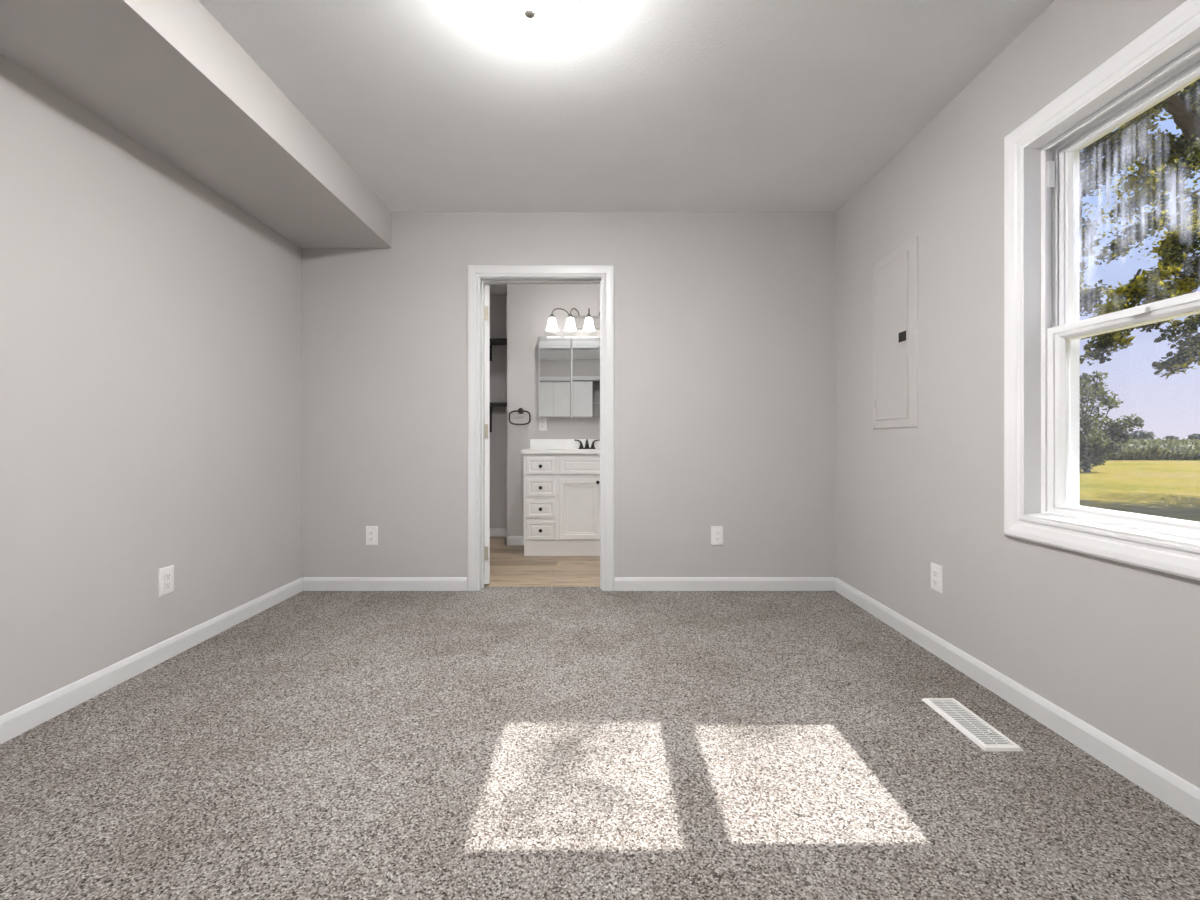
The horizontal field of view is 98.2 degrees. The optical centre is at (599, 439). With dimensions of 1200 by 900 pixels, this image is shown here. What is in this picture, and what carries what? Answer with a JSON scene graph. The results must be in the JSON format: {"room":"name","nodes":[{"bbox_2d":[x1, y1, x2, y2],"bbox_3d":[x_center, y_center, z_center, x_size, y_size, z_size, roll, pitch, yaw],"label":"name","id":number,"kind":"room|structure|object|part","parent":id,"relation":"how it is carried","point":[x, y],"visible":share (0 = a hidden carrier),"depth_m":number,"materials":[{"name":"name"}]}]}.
{"room":"empty bedroom","nodes":[
{"label":"empty bedroom","id":0,"kind":"room"},
{"bbox_2d":[0,54,301,715],"bbox_3d":[-1.983,-0.251,1.183,0.120,2.441,4.465,0,0,0],"label":"wall","id":1,"kind":"structure","parent":0,"point":[151,323],"depth_m":2.11,"materials":[{"name":"paint"}]},
{"bbox_2d":[0,577,302,743],"bbox_3d":[-1.917,0.927,1.603,0.013,0.085,3.505,0,0,0],"label":"baseboard","id":2,"kind":"structure","parent":1,"relation":"attached to","point":[28,716],"depth_m":2.10,"materials":[{"name":"paint"}]},
{"bbox_2d":[159,565,173,596],"bbox_3d":[-1.918,0.623,2.304,0.009,0.122,0.078,0,0,0],"label":"outlet","id":3,"kind":"object","parent":1,"relation":"attached to","point":[166,574],"visible":1,"depth_m":2.30,"materials":[{"name":"plastic"}]},
{"bbox_2d":[164,572,170,580],"bbox_3d":[-1.915,0.604,2.304,0.003,0.029,0.034,0,0,0],"label":"receptacle","id":4,"kind":"object","parent":3,"relation":"attached to","point":[167,575],"depth_m":2.30,"materials":[{"name":"plastic"}]},
{"bbox_2d":[164,581,170,588],"bbox_3d":[-1.915,0.642,2.304,0.003,0.029,0.034,0,0,0],"label":"receptacle","id":5,"kind":"object","parent":3,"relation":"attached to","point":[167,584],"depth_m":2.30,"materials":[{"name":"plastic"}]},
{"bbox_2d":[0,0,391,247],"bbox_3d":[-1.633,-1.355,1.603,0.580,0.232,3.505,0,0,0],"label":"soffit","id":6,"kind":"structure","parent":0,"point":[167,75],"depth_m":1.97,"materials":[{"name":"paint"}]},
{"bbox_2d":[490,294,506,527],"bbox_3d":[-1.241,-0.251,5.300,0.758,2.441,0.100,0,0,0],"label":"wall","id":7,"kind":"structure","parent":0,"point":[498,302],"depth_m":5.25,"materials":[{"name":"paint"}]},
{"bbox_2d":[490,528,506,536],"bbox_3d":[-1.188,0.931,5.244,0.625,0.085,0.013,0,0,0],"label":"baseboard","id":8,"kind":"structure","parent":7,"relation":"attached to","point":[494,532],"depth_m":5.24,"materials":[{"name":"paint"}]},
{"bbox_2d":[490,338,506,360],"bbox_3d":[-1.178,-0.887,5.130,0.624,0.183,0.239,0,0,0],"label":"wall shelf","id":9,"kind":"object","parent":7,"relation":"attached to","point":[493,341],"visible":0.29,"depth_m":5.11,"materials":[{"name":"black metal"}]},
{"bbox_2d":[490,402,506,431],"bbox_3d":[-1.178,-0.220,5.130,0.624,0.285,0.239,0,0,0],"label":"wall shelf","id":10,"kind":"object","parent":7,"relation":"attached to","point":[491,403],"visible":0.29,"depth_m":5.15,"materials":[{"name":"black metal"}]},
{"bbox_2d":[507,284,599,535],"bbox_3d":[0.169,-0.251,5.085,2.062,2.441,0.530,0,0,0],"label":"wall","id":11,"kind":"structure","parent":0,"point":[529,306],"depth_m":4.82,"materials":[{"name":"paint"}]},
{"bbox_2d":[505,536,523,544],"bbox_3d":[-0.757,0.931,4.814,0.235,0.085,0.013,0,0,0],"label":"baseboard","id":12,"kind":"structure","parent":11,"relation":"attached to","point":[511,540],"depth_m":4.81,"materials":[{"name":"paint"}]},
{"bbox_2d":[509,408,530,424],"bbox_3d":[-0.738,-0.217,4.793,0.204,0.161,0.054,0,0,0],"label":"towel ring","id":13,"kind":"object","parent":11,"relation":"attached to","point":[520,410],"visible":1,"depth_m":4.77,"materials":[{"name":"brown metal"}]},
{"bbox_2d":[538,417,546,430],"bbox_3d":[-0.533,-0.148,4.815,0.078,0.122,0.009,0,0,0],"label":"outlet","id":14,"kind":"object","parent":11,"relation":"attached to","point":[542,422],"visible":0.97,"depth_m":4.81,"materials":[{"name":"plastic"}]},
{"bbox_2d":[530,439,599,448],"bbox_3d":[-0.104,0.038,4.809,1.083,0.091,0.019,0,0,0],"label":"backsplash","id":15,"kind":"structure","parent":11,"relation":"attached to","point":[534,443],"depth_m":4.80,"materials":[{"name":"stone"}]},
{"bbox_2d":[539,337,599,417],"bbox_3d":[-0.094,-0.569,4.763,0.924,0.732,0.111,0,0,0],"label":"upper cabinet","id":16,"kind":"object","parent":11,"relation":"attached to","point":[569,367],"visible":0.56,"depth_m":4.71,"materials":[{"name":"mirror"}]},
{"bbox_3d":[-0.409,-0.569,4.711,0.294,0.732,0.005,0,0,0],"label":"mirror door","id":17,"kind":"part","parent":16,"relation":"part of","materials":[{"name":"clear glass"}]},
{"bbox_3d":[-0.097,-0.569,4.711,0.322,0.732,0.006,0,0,0],"label":"mirror door","id":18,"kind":"part","parent":16,"relation":"part of","materials":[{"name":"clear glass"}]},
{"bbox_2d":[545,308,599,331],"bbox_3d":[-0.100,-1.091,4.713,0.780,0.218,0.215,0,0,0],"label":"vanity light","id":19,"kind":"object","parent":11,"relation":"attached to","point":[588,323],"visible":0.62,"depth_m":4.66,"materials":[{"name":"white glass"}]},
{"bbox_3d":[-0.430,-1.042,4.665,0.120,0.121,0.120,0,0,0],"label":"lamp shade","id":20,"kind":"part","parent":19,"relation":"part of","materials":[{"name":"white glass"}]},
{"bbox_3d":[-0.265,-1.042,4.665,0.120,0.121,0.120,0,0,0],"label":"lamp shade","id":21,"kind":"part","parent":19,"relation":"part of","materials":[{"name":"white glass"}]},
{"bbox_3d":[-0.100,-1.085,4.805,0.324,0.121,0.030,0,0,0],"label":"plate","id":22,"kind":"part","parent":19,"relation":"part of","materials":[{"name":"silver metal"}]},
{"bbox_3d":[-0.100,-1.042,4.665,0.120,0.121,0.120,0,0,0],"label":"lamp shade","id":23,"kind":"part","parent":19,"relation":"part of","materials":[{"name":"white glass"}]},
{"bbox_2d":[302,212,835,577],"bbox_3d":[-0.176,-0.251,3.417,3.733,2.441,0.125,0,0,0],"label":"wall","id":24,"kind":"structure","parent":0,"point":[725,322],"depth_m":3.35,"materials":[{"name":"paint"}]},
{"bbox_2d":[366,526,377,544],"bbox_3d":[-1.472,0.617,3.350,0.078,0.122,0.009,0,0,0],"label":"outlet","id":25,"kind":"object","parent":24,"relation":"attached to","point":[371,531],"visible":1,"depth_m":3.35,"materials":[{"name":"plastic"}]},
{"bbox_2d":[303,577,466,590],"bbox_3d":[-1.383,0.927,3.349,1.053,0.085,0.013,0,0,0],"label":"baseboard","id":26,"kind":"structure","parent":24,"relation":"attached to","point":[309,583],"depth_m":3.34,"materials":[{"name":"paint"}]},
{"bbox_2d":[467,265,614,590],"bbox_3d":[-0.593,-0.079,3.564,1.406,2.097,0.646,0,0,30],"label":"door frame","id":27,"kind":"structure","parent":24,"relation":"in","point":[479,277],"depth_m":3.34,"materials":[{"name":"paint"}]},
{"bbox_2d":[711,526,722,544],"bbox_3d":[0.755,0.617,3.350,0.078,0.122,0.009,0,0,0],"label":"outlet","id":28,"kind":"object","parent":24,"relation":"attached to","point":[716,531],"visible":1,"depth_m":3.35,"materials":[{"name":"plastic"}]},
{"bbox_2d":[614,577,834,590],"bbox_3d":[0.801,0.927,3.349,1.418,0.085,0.013,0,0,0],"label":"baseboard","id":29,"kind":"structure","parent":24,"relation":"attached to","point":[620,583],"depth_m":3.34,"materials":[{"name":"paint"}]},
{"bbox_2d":[0,537,1199,899],"bbox_3d":[-0.260,1.070,2.150,3.566,0.200,6.400,0,0,0],"label":"floor","id":30,"kind":"structure","parent":0,"point":[488,743],"depth_m":1.53,"materials":[{"name":"carpet"}]},
{"bbox_2d":[523,454,599,555],"bbox_3d":[-0.112,0.545,4.572,1.063,0.858,0.492,0,0,0],"label":"vanity cabinet","id":31,"kind":"object","parent":30,"relation":"on","point":[561,492],"visible":0.72,"depth_m":4.36,"materials":[{"name":"paint"}]},
{"bbox_3d":[-0.496,0.758,4.361,0.241,0.156,0.018,0,0,0],"label":"drawer","id":32,"kind":"part","parent":31,"relation":"part of","materials":[{"name":"paint"}]},
{"bbox_3d":[-0.496,0.577,4.361,0.241,0.148,0.018,0,0,0],"label":"drawer","id":33,"kind":"part","parent":31,"relation":"part of","materials":[{"name":"paint"}]},
{"bbox_3d":[-0.496,0.398,4.361,0.241,0.146,0.018,0,0,0],"label":"drawer","id":34,"kind":"part","parent":31,"relation":"part of","materials":[{"name":"paint"}]},
{"bbox_3d":[-0.496,0.217,4.361,0.241,0.141,0.018,0,0,0],"label":"drawer","id":35,"kind":"part","parent":31,"relation":"part of","materials":[{"name":"paint"}]},
{"bbox_2d":[521,439,599,453],"bbox_3d":[-0.112,0.091,4.582,1.097,0.196,0.474,0,0,0],"label":"countertop","id":36,"kind":"structure","parent":31,"relation":"on","point":[537,446],"depth_m":4.80,"materials":[{"name":"stone"}]},
{"bbox_2d":[574,439,599,448],"bbox_3d":[-0.118,0.036,4.746,0.174,0.093,0.168,0,0,-44],"label":"faucet","id":37,"kind":"object","parent":36,"relation":"on","point":[587,442],"visible":0.99,"depth_m":4.74,"materials":[{"name":"brown metal"}]},
{"bbox_3d":[-0.118,0.032,4.707,0.048,0.083,0.144,0,0,0],"label":"spout","id":38,"kind":"part","parent":37,"relation":"part of","materials":[{"name":"brown metal"}]},
{"bbox_3d":[0.010,0.217,4.361,0.699,0.141,0.018,0,0,0],"label":"false drawer","id":39,"kind":"part","parent":31,"relation":"part of","materials":[{"name":"paint"}]},
{"bbox_3d":[-0.168,0.580,4.361,0.344,0.511,0.018,0,0,0],"label":"cabinet door","id":40,"kind":"part","parent":31,"relation":"part of","materials":[{"name":"paint"}]},
{"bbox_2d":[922,698,1022,750],"bbox_3d":[1.260,0.964,1.780,0.120,0.013,0.320,0,0,0],"label":"floor vent","id":41,"kind":"object","parent":30,"relation":"in","point":[971,725],"visible":1,"depth_m":1.75,"materials":[{"name":"metal"}]},
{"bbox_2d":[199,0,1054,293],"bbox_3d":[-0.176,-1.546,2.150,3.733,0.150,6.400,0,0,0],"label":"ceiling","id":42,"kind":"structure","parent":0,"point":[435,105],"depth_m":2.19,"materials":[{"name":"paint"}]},
{"bbox_2d":[485,0,579,32],"bbox_3d":[-0.222,-1.403,1.642,0.356,0.136,0.356,0,0,0],"label":"ceiling light","id":43,"kind":"object","parent":42,"relation":"attached to","point":[534,16],"visible":1,"depth_m":1.66,"materials":[{"name":"white glass"}]},
{"bbox_2d":[836,0,1199,787],"bbox_3d":[1.607,-0.150,1.153,0.167,2.641,4.405,0,0,0],"label":"wall","id":44,"kind":"structure","parent":0,"point":[1114,645],"depth_m":2.08,"materials":[{"name":"paint"}]},
{"bbox_2d":[873,236,917,428],"bbox_3d":[1.515,-0.518,2.690,0.016,0.917,0.400,0,0,0],"label":"electrical panel","id":45,"kind":"object","parent":44,"relation":"attached to","point":[895,276],"visible":1,"depth_m":2.66,"materials":[{"name":"paint"}]},
{"bbox_3d":[1.512,-0.517,2.701,0.008,0.825,0.297,0,0,0],"label":"panel door","id":46,"kind":"part","parent":45,"relation":"part of","materials":[{"name":"paint"}]},
{"bbox_2d":[931,562,942,593],"bbox_3d":[1.518,0.623,2.350,0.009,0.122,0.078,0,0,0],"label":"outlet","id":47,"kind":"object","parent":44,"relation":"attached to","point":[936,570],"visible":1,"depth_m":2.34,"materials":[{"name":"plastic"}]},
{"bbox_2d":[933,570,937,577],"bbox_3d":[1.515,0.604,2.350,0.003,0.029,0.034,0,0,0],"label":"receptacle","id":48,"kind":"object","parent":47,"relation":"attached to","point":[935,572],"depth_m":2.35,"materials":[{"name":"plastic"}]},
{"bbox_2d":[933,578,937,585],"bbox_3d":[1.515,0.642,2.350,0.003,0.029,0.034,0,0,0],"label":"receptacle","id":49,"kind":"object","parent":47,"relation":"attached to","point":[935,580],"depth_m":2.35,"materials":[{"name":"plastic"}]},
{"bbox_2d":[835,577,1199,824],"bbox_3d":[1.516,0.927,1.603,0.013,0.085,3.505,0,0,0],"label":"baseboard","id":50,"kind":"structure","parent":44,"relation":"attached to","point":[1173,790],"depth_m":1.72,"materials":[{"name":"paint"}]},
{"bbox_2d":[1004,0,1199,580],"bbox_3d":[1.593,-0.388,1.515,0.181,1.487,0.852,0,0,0],"label":"window","id":51,"kind":"structure","parent":44,"relation":"in","point":[1044,329],"depth_m":1.80,"materials":[{"name":"plastic"}]},
{"bbox_3d":[1.603,0.257,1.515,0.160,0.022,0.666,0,0,0],"label":"sill","id":52,"kind":"part","parent":51,"relation":"part of","materials":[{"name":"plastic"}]},
{"bbox_3d":[1.591,-0.070,1.515,0.032,0.645,0.644,0,0,0],"label":"sash","id":53,"kind":"part","parent":51,"relation":"part of","materials":[{"name":"plastic"}]},
{"bbox_3d":[1.633,-0.693,1.515,0.004,0.606,0.562,0,0,0],"label":"glass pane","id":54,"kind":"part","parent":51,"relation":"part of","materials":[{"name":"clear glass"}]},
{"bbox_3d":[1.633,-0.685,1.515,0.032,0.675,0.636,0,0,0],"label":"sash","id":55,"kind":"part","parent":51,"relation":"part of","materials":[{"name":"plastic"}]},
{"label":"outside","id":56,"kind":"structure","parent":0,"visible":0},
{"bbox_2d":[1187,433,1199,439],"bbox_3d":[263.986,-0.818,229.917,7.395,4.402,6.021,0,0,0],"label":"tree","id":57,"kind":"object","parent":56,"point":[1194,436],"visible":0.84,"depth_m":229.13,"materials":[{"name":"green plant"}]},
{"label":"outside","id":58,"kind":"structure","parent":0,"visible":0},
{"bbox_2d":[1163,436,1179,439],"bbox_3d":[264.009,-0.355,240.207,5.333,3.527,4.984,0,0,0],"label":"tree","id":59,"kind":"object","parent":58,"point":[1166,437],"visible":0.6,"depth_m":239.42,"materials":[{"name":"green plant"}]},
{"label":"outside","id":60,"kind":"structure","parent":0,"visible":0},
{"bbox_2d":[1080,459,1199,521],"bbox_3d":[110.000,1.370,180.000,300.000,0.001,480.000,0,0,0],"label":"ground","id":61,"kind":"structure","parent":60,"point":[1161,488],"depth_m":15.00,"materials":[{"name":"green plant"}]},
{"bbox_2d":[1080,370,1143,472],"bbox_3d":[20.522,-0.774,21.896,5.046,4.404,2.397,0,0,0],"label":"tree","id":62,"kind":"object","parent":61,"relation":"on","point":[1117,431],"visible":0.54,"depth_m":21.72,"materials":[{"name":"green plant"}]},
{"bbox_2d":[1080,78,1199,379],"bbox_3d":[14.255,-3.616,8.858,17.168,9.980,11.068,0,0,-15],"label":"shade tree","id":63,"kind":"object","parent":61,"relation":"on","point":[1132,140],"visible":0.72,"depth_m":8.73,"materials":[{"name":"green plant"}]},
{"bbox_2d":[1131,430,1155,439],"bbox_3d":[213.501,-1.296,204.662,8.911,5.381,6.753,0,0,0],"label":"tree","id":64,"kind":"object","parent":61,"relation":"on","point":[1144,435],"visible":0.93,"depth_m":203.39,"materials":[{"name":"green plant"}]},
{"bbox_2d":[1088,437,1199,459],"bbox_3d":[168.500,0.546,109.802,292.000,1.647,150.396,0,0,0],"label":"crop field","id":65,"kind":"structure","parent":61,"relation":"on","point":[1156,449],"depth_m":35.12,"materials":[{"name":"green plant"}]}
]}

